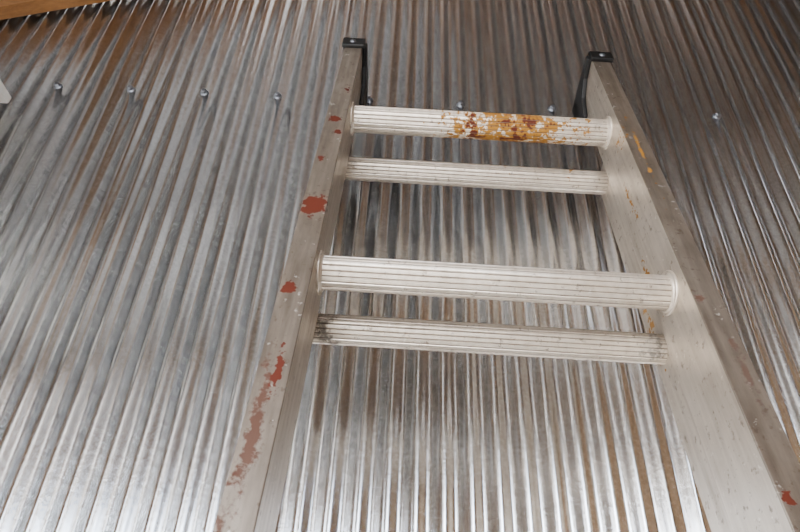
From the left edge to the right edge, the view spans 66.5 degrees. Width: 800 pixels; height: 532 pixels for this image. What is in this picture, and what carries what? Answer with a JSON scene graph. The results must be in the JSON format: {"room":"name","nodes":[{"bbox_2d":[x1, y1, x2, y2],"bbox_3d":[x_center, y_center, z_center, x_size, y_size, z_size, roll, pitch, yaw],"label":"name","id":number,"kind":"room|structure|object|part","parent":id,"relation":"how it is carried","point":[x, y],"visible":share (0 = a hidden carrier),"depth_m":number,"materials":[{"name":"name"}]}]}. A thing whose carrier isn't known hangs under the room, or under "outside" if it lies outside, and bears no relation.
{"room":"shed interior","nodes":[
{"label":"shed interior","id":0,"kind":"room"},
{"bbox_2d":[0,0,111,19],"bbox_3d":[0.184,-0.752,1.334,2.800,1.266,0.024,3,-35,0],"label":"wall plate","id":1,"kind":"object","parent":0,"point":[8,8],"depth_m":1.11,"materials":[{"name":"brown wood"}]},
{"bbox_2d":[0,0,799,531],"bbox_3d":[0.142,0.181,0.702,2.800,3.520,0.007,3,-35,0],"label":"sheet","id":2,"kind":"object","parent":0,"point":[146,234],"visible":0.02,"depth_m":0.84,"materials":[{"name":"metal"}]},
{"bbox_2d":[0,80,10,102],"bbox_3d":[-0.636,-0.267,0.869,0.140,0.150,0.159,-20,-41,29],"label":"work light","id":3,"kind":"object","parent":2,"relation":"attached to","point":[5,97],"visible":1,"depth_m":0.97,"materials":[{"name":"white plastic"}]},
{"bbox_2d":[53,82,720,118],"bbox_3d":[0.092,0.245,0.649,2.590,1.265,0.010,3,-35,0],"label":"screws","id":4,"kind":"object","parent":2,"relation":"attached to","point":[57,85],"visible":0.88,"depth_m":1.01,"materials":[{"name":"metal"}]},
{"bbox_3d":[0.105,0.983,-1.307,2.900,0.100,2.430,3,-35,0],"label":"floor","id":5,"kind":"structure","parent":0,"visible":0},
{"bbox_2d":[213,38,799,531],"bbox_3d":[0.054,0.498,0.107,0.438,2.318,0.620,0,-35,3],"label":"ladder","id":6,"kind":"object","parent":5,"relation":"on","point":[745,467],"visible":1,"depth_m":0.59,"materials":[{"name":"metal"}]},
{"bbox_3d":[-0.126,0.481,0.096,0.026,2.340,0.070,3,-47,1],"label":"rail","id":7,"kind":"part","parent":6,"relation":"part of","materials":[{"name":"metal"}]},
{"bbox_3d":[0.256,0.596,0.091,0.026,2.182,0.056,3,-47,1],"label":"rail","id":8,"kind":"part","parent":6,"relation":"part of","materials":[{"name":"metal"}]},
{"bbox_3d":[0.246,0.503,0.092,0.026,2.340,0.070,3,-47,1],"label":"rail","id":9,"kind":"part","parent":6,"relation":"part of","materials":[{"name":"metal"}]}
]}

